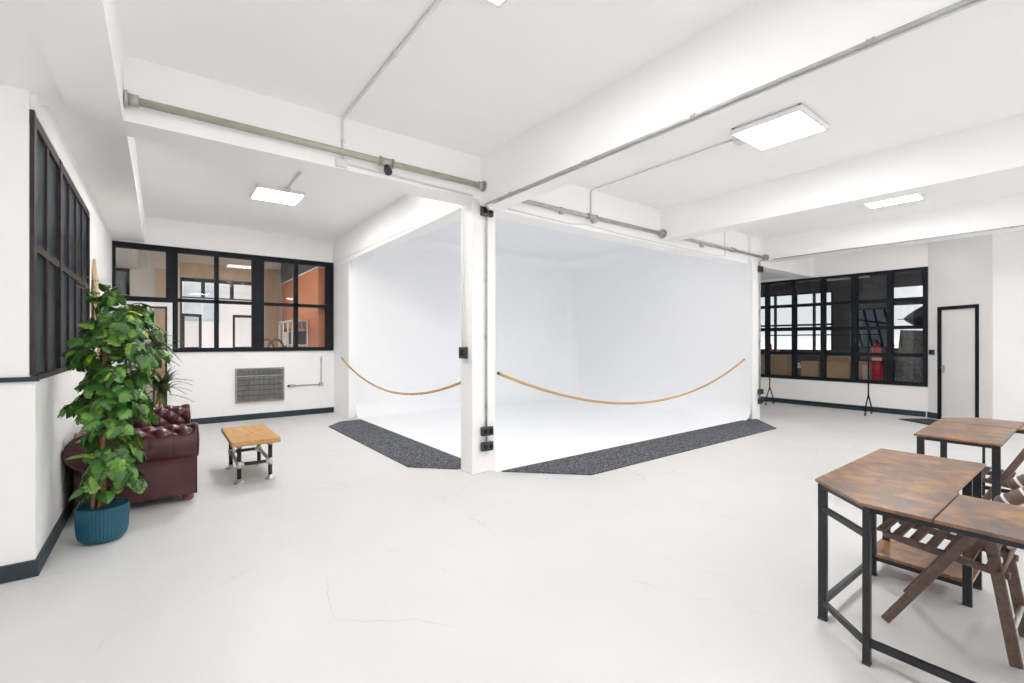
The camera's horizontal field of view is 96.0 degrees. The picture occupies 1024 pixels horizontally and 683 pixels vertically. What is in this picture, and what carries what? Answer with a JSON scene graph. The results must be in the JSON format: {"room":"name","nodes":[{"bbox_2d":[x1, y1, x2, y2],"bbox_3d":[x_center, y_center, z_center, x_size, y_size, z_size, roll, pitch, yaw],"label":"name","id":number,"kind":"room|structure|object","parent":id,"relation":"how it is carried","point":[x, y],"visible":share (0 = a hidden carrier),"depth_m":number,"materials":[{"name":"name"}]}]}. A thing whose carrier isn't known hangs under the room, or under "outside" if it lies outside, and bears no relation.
{"room":"photography studio","nodes":[
{"label":"photography studio","id":0,"kind":"room"},
{"bbox_2d":[0,84,36,565],"bbox_3d":[-5.201,-0.150,1.349,5.360,3.300,0.050,0,0,-37],"label":"wall","id":1,"kind":"structure","parent":0,"point":[18,400],"depth_m":2.90,"materials":[{"name":"white paint"}]},
{"bbox_2d":[0,559,38,583],"bbox_3d":[-5.173,1.448,1.327,5.378,0.105,0.018,0,0,-37],"label":"baseboard","id":2,"kind":"structure","parent":1,"relation":"attached to","point":[26,569],"depth_m":2.90,"materials":[{"name":"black paint"}]},
{"bbox_2d":[0,376,39,382],"bbox_3d":[-5.172,0.240,1.327,5.380,0.030,0.020,0,0,-37],"label":"trim","id":3,"kind":"structure","parent":1,"relation":"attached to","point":[9,379],"depth_m":2.90,"materials":[{"name":"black paint"}]},
{"bbox_2d":[0,0,66,109],"bbox_3d":[-1.487,-1.800,-3.395,5.520,0.400,12.400,0,0,-37],"label":"ceiling","id":4,"kind":"structure","parent":0,"point":[23,62],"depth_m":2.61,"materials":[{"name":"white paint"}]},
{"bbox_2d":[31,94,111,554],"bbox_3d":[-4.937,-0.450,5.259,0.200,3.900,5.850,0,0,-37],"label":"wall","id":5,"kind":"structure","parent":0,"point":[54,477],"depth_m":3.59,"materials":[{"name":"white paint"}]},
{"bbox_2d":[36,499,72,573],"bbox_3d":[-4.823,1.448,5.289,0.018,0.105,5.860,0,0,-37],"label":"baseboard","id":6,"kind":"structure","parent":5,"relation":"attached to","point":[45,551],"depth_m":3.39,"materials":[{"name":"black paint"}]},
{"bbox_2d":[29,109,89,378],"bbox_3d":[-3.986,-0.618,4.053,0.170,1.735,2.860,0,0,-37],"label":"window","id":7,"kind":"structure","parent":5,"relation":"in","point":[59,216],"depth_m":3.58,"materials":[{"name":"black metal"}]},
{"bbox_2d":[156,268,165,403],"bbox_3d":[-8.444,-0.125,11.092,0.190,3.250,0.120,0,0,-37],"label":"wall pier","id":8,"kind":"object","parent":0,"point":[160,273],"visible":0.5,"depth_m":11.05,"materials":[{"name":"paint"}]},
{"bbox_2d":[116,250,281,402],"bbox_3d":[-8.430,-0.360,11.272,5.250,3.720,0.150,0,0,-37],"label":"wall","id":9,"kind":"structure","parent":0,"point":[142,279],"depth_m":11.08,"materials":[{"name":"beige paint"}]},
{"bbox_2d":[116,268,129,295],"bbox_3d":[-9.132,-0.750,10.643,0.470,1.900,0.040,0,0,-37],"label":"window","id":10,"kind":"structure","parent":9,"relation":"in","point":[122,274],"depth_m":10.71,"materials":[{"name":"black paint"}]},
{"bbox_2d":[180,277,250,347],"bbox_3d":[-7.566,-0.645,12.058,1.824,1.890,0.353,0,0,-37],"label":"window","id":11,"kind":"structure","parent":9,"relation":"in","point":[203,281],"depth_m":11.74,"materials":[{"name":"black paint"}]},
{"bbox_2d":[180,262,250,280],"bbox_3d":[-7.426,-1.775,11.873,1.824,0.350,0.070,0,0,-37],"label":"blind pelmet","id":12,"kind":"object","parent":9,"relation":"attached to","point":[196,270],"visible":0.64,"depth_m":11.70,"materials":[{"name":"beige wood"}]},
{"bbox_2d":[265,269,278,346],"bbox_3d":[-6.516,-0.355,12.513,0.330,3.210,0.060,0,0,-37],"label":"curtain","id":13,"kind":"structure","parent":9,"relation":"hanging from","point":[271,275],"depth_m":12.51,"materials":[{"name":"beige fabric"}]},
{"bbox_2d":[112,216,333,418],"bbox_3d":[-5.234,-0.425,8.810,3.750,3.850,0.200,0,0,-37],"label":"wall","id":14,"kind":"structure","parent":0,"point":[212,374],"depth_m":8.71,"materials":[{"name":"white paint"}]},
{"bbox_2d":[118,301,171,405],"bbox_3d":[-6.288,0.410,7.926,0.722,2.180,0.130,0,0,-37],"label":"door frame","id":15,"kind":"structure","parent":14,"relation":"in","point":[161,305],"depth_m":8.06,"materials":[{"name":"white paint"}]},
{"bbox_2d":[112,241,332,351],"bbox_3d":[-5.233,-0.738,8.723,3.566,1.855,0.120,0,0,-37],"label":"window","id":16,"kind":"structure","parent":14,"relation":"in","point":[257,303],"depth_m":8.74,"materials":[{"name":"black paint"}]},
{"bbox_2d":[235,367,283,403],"bbox_3d":[-4.872,0.838,8.928,0.840,0.655,0.049,0,0,-37],"label":"air vent","id":17,"kind":"object","parent":14,"relation":"in","point":[251,384],"visible":1,"depth_m":8.91,"materials":[{"name":"grey metal"}]},
{"bbox_2d":[191,407,333,423],"bbox_3d":[-4.874,1.445,8.947,2.750,0.110,0.018,0,0,-37],"label":"baseboard","id":18,"kind":"structure","parent":14,"relation":"attached to","point":[220,419],"depth_m":8.95,"materials":[{"name":"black paint"}]},
{"bbox_2d":[289,356,322,387],"bbox_3d":[-4.209,0.620,9.445,0.650,0.620,0.047,0,0,-37],"label":"conduit","id":19,"kind":"object","parent":14,"relation":"attached to","point":[320,382],"visible":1,"depth_m":9.60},
{"bbox_2d":[135,138,403,240],"bbox_3d":[-3.523,-2.270,6.556,3.740,0.260,5.500,0,0,-37],"label":"ceiling","id":20,"kind":"structure","parent":0,"point":[177,183],"depth_m":6.80,"materials":[{"name":"white paint"}]},
{"bbox_2d":[50,106,144,241],"bbox_3d":[-4.729,-2.050,5.449,0.480,0.700,5.800,0,0,-37],"label":"ceiling beam","id":21,"kind":"structure","parent":20,"relation":"attached to","point":[106,158],"depth_m":4.58,"materials":[{"name":"white paint"}]},
{"bbox_2d":[250,184,305,205],"bbox_3d":[-3.394,-2.115,6.667,0.620,0.050,0.620,0,0,-37],"label":"ceiling light","id":22,"kind":"object","parent":20,"relation":"attached to","point":[260,192],"visible":1,"depth_m":6.61,"materials":[{"name":"white paint"}]},
{"bbox_2d":[284,172,301,192],"bbox_3d":[-2.420,-2.068,5.487,0.080,0.141,2.419,0,0,-37],"label":"conduit","id":23,"kind":"object","parent":20,"relation":"attached to","point":[286,189],"visible":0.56,"depth_m":6.23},
{"bbox_2d":[123,55,480,205],"bbox_3d":[-1.617,-1.990,4.375,3.170,0.820,0.320,0,0,-37],"label":"ceiling beam","id":24,"kind":"structure","parent":20,"relation":"attached to","point":[147,80],"depth_m":3.93,"materials":[{"name":"white paint"}]},
{"bbox_2d":[124,89,486,191],"bbox_3d":[-1.509,-1.676,4.159,3.050,0.194,0.144,0,0,-37],"label":"pipe rail","id":25,"kind":"object","parent":24,"relation":"attached to","point":[129,99],"visible":1,"depth_m":3.88,"materials":[{"name":"metal"}]},
{"bbox_2d":[333,194,462,267],"bbox_3d":[-2.135,-1.930,7.613,0.270,0.740,5.500,0,0,-37],"label":"ceiling beam","id":26,"kind":"structure","parent":20,"relation":"attached to","point":[407,211],"depth_m":7.12,"materials":[{"name":"white paint"}]},
{"bbox_2d":[350,260,357,273],"bbox_3d":[-3.055,-1.440,8.961,0.100,0.240,0.240,0,0,-37],"label":"trim","id":27,"kind":"structure","parent":26,"relation":"attached to","point":[353,264],"depth_m":9.01,"materials":[{"name":"white paint"}]},
{"bbox_2d":[282,267,324,346],"bbox_3d":[-5.185,-0.040,11.311,0.140,3.080,3.720,0,0,-37],"label":"wall","id":28,"kind":"structure","parent":0,"point":[311,285],"depth_m":10.30,"materials":[{"name":"paint"}]},
{"bbox_2d":[281,263,316,282],"bbox_3d":[-5.193,-1.910,11.305,0.160,0.620,3.720,0,0,-37],"label":"trim","id":29,"kind":"structure","parent":28,"relation":"attached to","point":[286,269],"depth_m":11.89,"materials":[{"name":"grey paint"}]},
{"bbox_2d":[281,266,324,284],"bbox_3d":[-5.191,-1.587,11.307,0.155,0.025,3.720,0,0,-37],"label":"trim","id":30,"kind":"structure","parent":28,"relation":"attached to","point":[317,266],"depth_m":10.67,"materials":[{"name":"white paint"}]},
{"bbox_2d":[334,262,355,417],"bbox_3d":[-3.439,-0.035,9.448,0.140,3.070,1.000,0,0,-37],"label":"pillar","id":31,"kind":"structure","parent":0,"point":[344,282],"depth_m":9.21,"materials":[{"name":"white paint"}]},
{"bbox_2d":[341,358,460,394],"bbox_3d":[-1.958,0.569,7.384,0.038,0.495,4.816,0,0,-38],"label":"rope","id":32,"kind":"object","parent":31,"relation":"attached to","point":[346,363],"visible":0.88,"depth_m":6.95,"materials":[{"name":"brown fabric"}]},
{"bbox_2d":[0,401,1023,682],"bbox_3d":[1.876,1.600,9.914,23.000,0.200,20.500,0,0,-37],"label":"floor","id":33,"kind":"structure","parent":0,"point":[353,563],"depth_m":2.83,"materials":[{"name":"white paint"}]},
{"bbox_2d":[93,259,100,359],"bbox_3d":[-4.904,0.264,5.504,0.138,2.468,0.500,0,0,-37],"label":"leaning board","id":34,"kind":"object","parent":33,"relation":"on","point":[95,273],"visible":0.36,"depth_m":5.36,"materials":[{"name":"beige wood"}]},
{"bbox_2d":[57,276,172,544],"bbox_3d":[-3.043,0.507,3.554,0.689,1.983,0.601,0,0,-37],"label":"potted plant","id":35,"kind":"object","parent":33,"relation":"on","point":[103,518],"visible":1,"depth_m":3.44,"materials":[{"name":"green plant"}]},
{"bbox_2d":[62,404,199,511],"bbox_3d":[-3.841,1.133,4.767,0.927,0.735,2.000,0,0,-37],"label":"sofa","id":36,"kind":"object","parent":33,"relation":"on","point":[170,447],"visible":0.47,"depth_m":4.19,"materials":[{"name":"leather"}]},
{"bbox_2d":[122,329,193,406],"bbox_3d":[-4.905,0.631,6.292,0.926,1.736,0.797,0,0,-37],"label":"potted plant","id":37,"kind":"object","parent":33,"relation":"on","point":[162,385],"visible":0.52,"depth_m":6.30,"materials":[{"name":"green plant"}]},
{"bbox_2d":[221,424,280,484],"bbox_3d":[-2.989,1.267,5.247,0.455,0.464,1.030,0,0,-37],"label":"coffee table","id":38,"kind":"object","parent":33,"relation":"on","point":[238,437],"visible":1,"depth_m":5.04,"materials":[{"name":"brown wood"}]},
{"bbox_2d":[267,338,283,346],"bbox_3d":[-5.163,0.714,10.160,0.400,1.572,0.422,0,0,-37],"label":"chair","id":39,"kind":"object","parent":33,"relation":"on","point":[272,340],"visible":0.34,"depth_m":10.30,"materials":[{"name":"brown wood"}]},
{"bbox_2d":[278,320,307,346],"bbox_3d":[-5.160,0.510,10.841,0.330,1.980,1.500,0,0,-37],"label":"shelf unit","id":40,"kind":"object","parent":33,"relation":"on","point":[287,321],"visible":0.31,"depth_m":10.56,"materials":[{"name":"white paint"}]},
{"bbox_2d":[284,332,286,343],"bbox_3d":[-5.413,-0.081,11.198,0.260,0.299,0.075,0,0,-37],"label":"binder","id":41,"kind":"object","parent":40,"relation":"on","point":[285,333],"visible":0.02,"depth_m":11.11,"materials":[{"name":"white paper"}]},
{"bbox_2d":[298,331,305,344],"bbox_3d":[-4.776,-0.081,10.362,0.260,0.299,0.075,0,0,-37],"label":"binder","id":42,"kind":"object","parent":40,"relation":"on","point":[301,334],"visible":0.56,"depth_m":10.36,"materials":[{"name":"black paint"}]},
{"bbox_2d":[329,419,460,469],"bbox_3d":[-1.932,1.492,6.976,0.700,0.013,4.080,0,0,-37],"label":"mat","id":43,"kind":"object","parent":33,"relation":"on","point":[408,452],"visible":0.85,"depth_m":6.52,"materials":[{"name":"carpet"}]},
{"bbox_2d":[461,201,494,473],"bbox_3d":[-0.396,-0.050,5.387,0.320,3.100,0.250,0,0,-37],"label":"pillar","id":44,"kind":"structure","parent":33,"relation":"on","point":[473,460],"depth_m":5.27,"materials":[{"name":"white paint"}]},
{"bbox_2d":[338,207,463,346],"bbox_3d":[-1.934,-0.742,7.054,0.090,1.624,4.434,0,0,-37],"label":"conduit","id":45,"kind":"object","parent":44,"relation":"attached to","point":[455,207],"visible":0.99,"depth_m":5.32,"materials":[{"name":"metal"}]},
{"bbox_2d":[459,347,467,358],"bbox_3d":[-0.564,0.130,5.303,0.046,0.130,0.140,0,0,-37],"label":"switch box","id":46,"kind":"object","parent":44,"relation":"attached to","point":[463,351],"visible":1,"depth_m":5.26,"materials":[{"name":"grey plastic"}]},
{"bbox_2d":[480,206,493,217],"bbox_3d":[-0.285,-1.485,5.267,0.155,0.110,0.056,0,0,-37],"label":"switch box","id":47,"kind":"object","parent":44,"relation":"attached to","point":[483,210],"visible":0.73,"depth_m":5.23,"materials":[{"name":"grey plastic"}]},
{"bbox_2d":[481,441,492,451],"bbox_3d":[-0.283,1.196,5.265,0.150,0.100,0.056,0,0,-37],"label":"switch box","id":48,"kind":"object","parent":44,"relation":"attached to","point":[485,446],"visible":1,"depth_m":5.24,"materials":[{"name":"grey plastic"}]},
{"bbox_2d":[481,426,492,435],"bbox_3d":[-0.283,1.024,5.265,0.150,0.100,0.056,0,0,-37],"label":"switch box","id":49,"kind":"object","parent":44,"relation":"attached to","point":[485,431],"visible":1,"depth_m":5.24,"materials":[{"name":"grey plastic"}]},
{"bbox_2d":[502,419,775,474],"bbox_3d":[2.493,1.492,6.827,6.000,0.013,0.740,0,0,-37],"label":"mat","id":50,"kind":"object","parent":33,"relation":"on","point":[595,462],"visible":1,"depth_m":6.23,"materials":[{"name":"carpet"}]},
{"bbox_2d":[748,261,759,418],"bbox_3d":[4.600,-0.020,9.048,0.315,3.040,0.380,0,0,-37],"label":"pillar","id":51,"kind":"structure","parent":33,"relation":"on","point":[755,407],"depth_m":8.85,"materials":[{"name":"white paint"}]},
{"bbox_2d":[758,266,763,272],"bbox_3d":[4.815,-1.400,8.919,0.130,0.120,0.056,0,0,-37],"label":"switch box","id":52,"kind":"object","parent":51,"relation":"attached to","point":[760,268],"visible":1,"depth_m":8.89,"materials":[{"name":"grey plastic"}]},
{"bbox_2d":[758,398,763,403],"bbox_3d":[4.815,1.150,8.919,0.140,0.100,0.056,0,0,-37],"label":"switch box","id":53,"kind":"object","parent":51,"relation":"attached to","point":[760,400],"visible":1,"depth_m":8.89,"materials":[{"name":"grey plastic"}]},
{"bbox_2d":[759,260,766,404],"bbox_3d":[4.899,-0.198,9.012,0.287,2.836,0.051,0,0,-37],"label":"conduit","id":54,"kind":"object","parent":51,"relation":"attached to","point":[760,260],"visible":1,"depth_m":8.93,"materials":[{"name":"metal"}]},
{"bbox_2d":[765,334,881,415],"bbox_3d":[6.760,0.671,10.103,0.452,1.658,2.160,0,0,-37],"label":"clothes rack","id":55,"kind":"object","parent":33,"relation":"on","point":[868,396],"visible":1,"depth_m":10.03,"materials":[{"name":"metal"}]},
{"bbox_2d":[895,330,922,382],"bbox_3d":[8.903,0.615,10.302,0.283,1.764,0.600,0,0,-37],"label":"backdrop panel","id":56,"kind":"object","parent":33,"relation":"on","point":[908,369],"visible":0.43,"depth_m":10.32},
{"bbox_2d":[898,306,922,324],"bbox_3d":[9.308,0.262,10.474,0.798,2.475,0.871,0,0,28],"label":"umbrella","id":57,"kind":"object","parent":33,"relation":"on","point":[915,317],"visible":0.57,"depth_m":10.48,"materials":[{"name":"black fabric"}]},
{"bbox_2d":[899,418,937,424],"bbox_3d":[7.770,1.492,8.559,0.620,0.014,0.650,0,0,-3],"label":"door mat","id":58,"kind":"object","parent":33,"relation":"on","point":[927,421],"visible":0.57,"depth_m":8.67,"materials":[{"name":"black fabric"}]},
{"bbox_2d":[815,448,1023,682],"bbox_3d":[2.509,1.125,2.168,1.440,0.750,1.608,0,0,-37],"label":"desk","id":59,"kind":"object","parent":33,"relation":"on","point":[920,489],"visible":0.98,"depth_m":2.40,"materials":[{"name":"wood"}]},
{"bbox_2d":[876,538,979,583],"bbox_3d":[2.575,1.365,2.892,0.338,0.020,0.490,0,0,-37],"label":"shelf","id":60,"kind":"object","parent":59,"relation":"attached to","point":[888,551],"depth_m":2.88,"materials":[{"name":"wood"}]},
{"bbox_2d":[876,474,1023,669],"bbox_3d":[2.356,1.035,2.365,0.494,0.922,0.687,0,0,-37],"label":"folding chair","id":61,"kind":"object","parent":33,"relation":"on","point":[1000,572],"visible":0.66,"depth_m":2.31,"materials":[{"name":"brown wood"}]},
{"bbox_2d":[913,417,1023,500],"bbox_3d":[4.348,1.125,3.592,1.530,0.750,1.645,0,0,-37],"label":"desk","id":62,"kind":"object","parent":33,"relation":"on","point":[984,433],"visible":0.6,"depth_m":3.80,"materials":[{"name":"wood"}]},
{"bbox_2d":[982,448,1023,499],"bbox_3d":[3.817,0.967,3.537,0.460,1.057,0.593,0,0,-37],"label":"folding chair","id":63,"kind":"object","parent":33,"relation":"on","point":[1009,473],"visible":0.23,"depth_m":3.42,"materials":[{"name":"brown wood"}]},
{"bbox_3d":[7.556,1.190,10.973,0.680,0.620,3.500,0,0,-37],"label":"countertop","id":64,"kind":"structure","parent":33,"relation":"on","visible":0},
{"bbox_2d":[761,355,791,374],"bbox_3d":[6.797,0.614,11.903,0.400,0.530,0.780,0,0,-37],"label":"cardboard box","id":65,"kind":"object","parent":64,"relation":"on","point":[780,364],"visible":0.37,"depth_m":11.63,"materials":[{"name":"cardboard"}]},
{"bbox_2d":[798,363,800,375],"bbox_3d":[7.065,0.699,11.353,0.130,0.360,0.130,0,0,-37],"label":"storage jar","id":66,"kind":"object","parent":64,"relation":"on","point":[799,365],"visible":0.49,"depth_m":11.30,"materials":[{"name":"grey glass"}]},
{"bbox_2d":[801,361,819,376],"bbox_3d":[7.312,0.679,11.227,0.360,0.400,0.360,0,0,-37],"label":"cardboard box","id":67,"kind":"object","parent":64,"relation":"on","point":[808,368],"visible":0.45,"depth_m":11.10,"materials":[{"name":"cardboard"}]},
{"bbox_2d":[827,356,850,378],"bbox_3d":[7.639,0.619,10.798,0.523,0.521,0.550,0,0,-37],"label":"cardboard box","id":68,"kind":"object","parent":64,"relation":"on","point":[837,367],"visible":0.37,"depth_m":10.62,"materials":[{"name":"cardboard"}]},
{"bbox_2d":[862,365,867,379],"bbox_3d":[7.853,0.700,10.244,0.030,0.359,0.100,0,0,-37],"label":"folder","id":69,"kind":"object","parent":64,"relation":"on","point":[864,367],"visible":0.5,"depth_m":10.23,"materials":[{"name":"pink paper"}]},
{"bbox_2d":[859,361,871,379],"bbox_3d":[7.981,0.669,10.480,0.300,0.420,0.240,0,0,-37],"label":"cardboard box","id":70,"kind":"object","parent":64,"relation":"on","point":[861,363],"visible":0.37,"depth_m":10.41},
{"bbox_2d":[872,340,883,379],"bbox_3d":[8.098,0.424,10.195,0.193,0.909,0.228,0,0,-37],"label":"fire extinguisher","id":71,"kind":"object","parent":64,"relation":"on","point":[877,361],"visible":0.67,"depth_m":10.13,"materials":[{"name":"red paint"}]},
{"bbox_2d":[419,218,635,258],"bbox_3d":[0.690,-2.217,9.143,6.100,0.065,4.570,0,0,-37],"label":"ceiling","id":72,"kind":"structure","parent":0,"point":[509,235],"depth_m":9.97,"materials":[{"name":"white paint"}]},
{"bbox_2d":[356,398,735,471],"bbox_3d":[0.721,1.498,8.972,5.900,0.004,4.800,0,0,-37],"label":"floor","id":73,"kind":"structure","parent":0,"point":[527,433],"depth_m":8.12,"materials":[{"name":"white paint"}]},
{"bbox_2d":[355,234,750,420],"bbox_3d":[0.736,-0.342,8.952,5.920,3.676,4.890,0,0,-37],"label":"cove","id":74,"kind":"object","parent":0,"point":[633,324],"visible":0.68,"depth_m":10.30,"materials":[{"name":"white paint"}]},
{"bbox_2d":[497,359,744,404],"bbox_3d":[2.159,0.639,7.125,5.858,0.615,0.036,0,0,-37],"label":"rope","id":75,"kind":"object","parent":74,"relation":"hanging from","point":[740,362],"visible":1,"depth_m":6.51,"materials":[{"name":"brown fabric"}]},
{"bbox_2d":[117,0,1023,238],"bbox_3d":[3.624,-2.150,0.441,18.300,0.200,12.310,0,0,-37],"label":"ceiling","id":76,"kind":"structure","parent":0,"point":[475,76],"depth_m":3.55,"materials":[{"name":"white paint"}]},
{"bbox_2d":[23,0,123,124],"bbox_3d":[0.833,-1.825,-1.679,0.290,0.550,12.320,0,0,-37],"label":"ceiling beam","id":77,"kind":"structure","parent":76,"relation":"attached to","point":[80,41],"depth_m":2.52,"materials":[{"name":"white paint"}]},
{"bbox_2d":[335,0,472,196],"bbox_3d":[-0.406,-1.821,3.817,1.460,0.466,2.044,0,0,-37],"label":"conduit","id":78,"kind":"object","parent":76,"relation":"attached to","point":[342,163],"visible":1,"depth_m":3.95,"materials":[{"name":"metal"}]},
{"bbox_2d":[484,0,507,7],"bbox_3d":[-0.135,-2.020,2.323,0.620,0.060,0.620,0,0,-37],"label":"ceiling light","id":79,"kind":"object","parent":76,"relation":"attached to","point":[497,3],"visible":1,"depth_m":2.71,"materials":[{"name":"white paint"}]},
{"bbox_2d":[491,0,502,4],"bbox_3d":[-0.135,-2.001,2.323,0.580,0.014,0.580,0,0,-37],"label":"diffuser","id":80,"kind":"object","parent":79,"relation":"attached to","point":[493,2],"depth_m":2.71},
{"bbox_2d":[488,184,812,277],"bbox_3d":[3.295,-1.950,8.092,9.150,0.900,0.280,0,0,-37],"label":"ceiling beam","id":81,"kind":"structure","parent":76,"relation":"attached to","point":[569,196],"depth_m":6.70,"materials":[{"name":"white paint"}]},
{"bbox_2d":[521,200,666,237],"bbox_3d":[1.123,-1.661,6.199,3.040,0.143,0.140,0,0,-37],"label":"pipe rail","id":82,"kind":"object","parent":81,"relation":"attached to","point":[662,233],"visible":0.68,"depth_m":6.15,"materials":[{"name":"metal"}]},
{"bbox_2d":[507,208,724,255],"bbox_3d":[1.898,-1.538,6.833,4.901,0.055,0.012,0,0,-37],"label":"cable","id":83,"kind":"object","parent":81,"relation":"attached to","point":[507,208],"visible":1,"depth_m":6.38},
{"bbox_2d":[685,238,768,260],"bbox_3d":[3.812,-1.665,8.247,3.140,0.150,0.140,0,0,-37],"label":"pipe rail","id":84,"kind":"object","parent":81,"relation":"attached to","point":[702,243],"visible":0.76,"depth_m":8.27,"materials":[{"name":"metal"}]},
{"bbox_2d":[590,137,744,213],"bbox_3d":[1.690,-1.875,5.414,0.110,0.350,2.025,0,0,-37],"label":"conduit","id":85,"kind":"object","parent":76,"relation":"attached to","point":[736,141],"visible":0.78,"depth_m":5.21,"materials":[{"name":"metal"}]},
{"bbox_2d":[480,0,1023,209],"bbox_3d":[3.490,-1.810,0.345,0.290,0.580,12.320,0,0,-37],"label":"ceiling beam","id":86,"kind":"structure","parent":76,"relation":"attached to","point":[762,42],"depth_m":2.99,"materials":[{"name":"white paint"}]},
{"bbox_2d":[485,0,974,441],"bbox_3d":[1.884,-0.137,2.317,0.173,2.774,7.403,0,0,-37],"label":"conduit","id":87,"kind":"object","parent":86,"relation":"attached to","point":[873,40],"visible":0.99,"depth_m":2.94,"materials":[{"name":"metal"}]},
{"bbox_2d":[493,0,986,203],"bbox_3d":[1.950,-1.500,2.177,0.020,0.020,7.100,0,0,-37],"label":"conduit","id":88,"kind":"object","parent":86,"relation":"attached to","point":[975,2],"visible":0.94,"depth_m":2.65,"materials":[{"name":"metal"}]},
{"bbox_2d":[730,103,828,150],"bbox_3d":[2.541,-2.020,4.387,0.620,0.060,0.620,0,0,-37],"label":"ceiling light","id":89,"kind":"object","parent":76,"relation":"attached to","point":[797,122],"visible":1,"depth_m":4.33,"materials":[{"name":"white paint"}]},
{"bbox_2d":[660,113,1023,241],"bbox_3d":[6.138,-1.840,2.363,0.290,0.520,12.320,0,0,-37],"label":"ceiling beam","id":90,"kind":"structure","parent":76,"relation":"attached to","point":[995,149],"depth_m":5.08,"materials":[{"name":"white paint"}]},
{"bbox_2d":[763,195,1023,262],"bbox_3d":[8.879,-1.855,4.451,0.320,0.490,12.320,0,0,-37],"label":"ceiling beam","id":91,"kind":"structure","parent":76,"relation":"attached to","point":[1005,212],"depth_m":7.49,"materials":[{"name":"white paint"}]},
{"bbox_2d":[773,225,1023,259],"bbox_3d":[7.140,-1.620,6.445,0.029,0.029,6.600,0,0,-37],"label":"conduit","id":92,"kind":"object","parent":91,"relation":"attached to","point":[1019,225],"visible":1,"depth_m":7.39,"materials":[{"name":"metal"}]},
{"bbox_2d":[865,193,924,208],"bbox_3d":[5.322,-2.020,6.480,0.620,0.060,0.620,0,0,-37],"label":"ceiling light","id":93,"kind":"object","parent":76,"relation":"attached to","point":[917,196],"visible":0.46,"depth_m":6.57,"materials":[{"name":"white paint"}]},
{"bbox_2d":[761,271,789,279],"bbox_3d":[4.386,-1.675,12.065,3.000,0.250,4.720,0,0,-37],"label":"ceiling","id":94,"kind":"structure","parent":0,"point":[764,275],"depth_m":10.99,"materials":[{"name":"grey paint"}]},
{"bbox_2d":[761,270,922,380],"bbox_3d":[11.007,-0.300,13.728,0.150,3.600,9.500,0,0,-37],"label":"wall","id":95,"kind":"structure","parent":0,"point":[872,287],"depth_m":14.34,"materials":[{"name":"grey paint"}]},
{"bbox_2d":[761,291,832,351],"bbox_3d":[9.178,-0.650,16.087,0.100,1.960,3.530,0,0,-37],"label":"window","id":96,"kind":"structure","parent":95,"relation":"in","point":[814,324],"depth_m":15.21,"materials":[{"name":"black paint"}]},
{"bbox_2d":[850,309,894,346],"bbox_3d":[10.778,-0.400,13.811,0.075,1.110,1.099,0,0,-37],"label":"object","id":97,"kind":"object","parent":95,"relation":"attached to","point":[874,317],"visible":0.52,"depth_m":13.79,"materials":[{"name":"glass"}]},
{"bbox_2d":[894,300,922,349],"bbox_3d":[11.381,-0.665,13.196,0.100,1.830,0.900,0,0,-37],"label":"window","id":98,"kind":"structure","parent":95,"relation":"in","point":[903,302],"depth_m":13.19,"materials":[{"name":"black paint"}]},
{"bbox_2d":[761,243,927,416],"bbox_3d":[6.204,-0.300,11.955,0.200,3.600,7.100,0,0,-37],"label":"wall","id":99,"kind":"structure","parent":0,"point":[915,398],"depth_m":9.99,"materials":[{"name":"white paint"}]},
{"bbox_2d":[761,396,925,416],"bbox_3d":[6.178,1.445,11.809,0.018,0.110,6.700,0,0,-37],"label":"baseboard","id":100,"kind":"structure","parent":99,"relation":"attached to","point":[874,409],"depth_m":10.03,"materials":[{"name":"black paint"}]},
{"bbox_2d":[761,266,927,386],"bbox_3d":[7.141,-0.292,10.626,0.120,2.385,3.710,0,0,-37],"label":"window","id":101,"kind":"structure","parent":99,"relation":"in","point":[854,302],"depth_m":10.09,"materials":[{"name":"black paint"}]},
{"bbox_2d":[928,234,992,418],"bbox_3d":[8.361,-0.300,8.542,0.200,3.600,1.179,0,0,-3],"label":"wall","id":102,"kind":"structure","parent":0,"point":[960,271],"depth_m":8.42,"materials":[{"name":"grey paint"}]},
{"bbox_2d":[927,412,936,418],"bbox_3d":[8.252,1.445,8.537,0.018,0.110,1.179,0,0,-3],"label":"baseboard","id":103,"kind":"structure","parent":102,"relation":"attached to","point":[929,414],"depth_m":9.03,"materials":[{"name":"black paint"}]},
{"bbox_2d":[937,304,978,418],"bbox_3d":[8.271,0.417,8.545,0.139,2.165,0.745,0,0,-3],"label":"door","id":104,"kind":"structure","parent":102,"relation":"attached to","point":[957,326],"depth_m":8.56,"materials":[{"name":"white paint"}]},
{"bbox_2d":[993,230,1023,421],"bbox_3d":[9.667,-0.300,6.296,0.190,3.600,4.300,0,0,-37],"label":"wall","id":105,"kind":"structure","parent":0,"point":[1008,247],"depth_m":7.79,"materials":[{"name":"white paint"}]},
{"bbox_3d":[9.150,-2.175,12.313,4.920,0.150,9.500,0,0,-37],"label":"ceiling","id":106,"kind":"structure","parent":0,"visible":0},
{"bbox_2d":[827,275,869,280],"bbox_3d":[7.753,-1.782,10.746,0.400,0.635,0.860,0,0,-37],"label":"ceiling beam","id":107,"kind":"structure","parent":106,"relation":"attached to","point":[868,275],"depth_m":10.72,"materials":[{"name":"white paint"}]},
{"bbox_3d":[-7.109,-2.285,9.909,5.700,0.130,3.820,0,0,-37],"label":"ceiling","id":108,"kind":"structure","parent":0,"visible":0},
{"bbox_2d":[116,248,137,268],"bbox_3d":[-7.834,-1.970,9.293,0.360,0.500,3.720,0,0,-37],"label":"ceiling beam","id":109,"kind":"structure","parent":108,"relation":"attached to","point":[125,258],"depth_m":9.62,"materials":[{"name":"white paint"}]},
{"label":"outside","id":110,"kind":"structure","parent":0,"visible":0},
{"bbox_2d":[182,281,250,347],"bbox_3d":[-11.332,-1.500,21.476,20.000,12.000,4.100,0,0,-37],"label":"house","id":111,"kind":"structure","parent":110,"point":[190,289],"depth_m":18.60,"materials":[{"name":"paint"}]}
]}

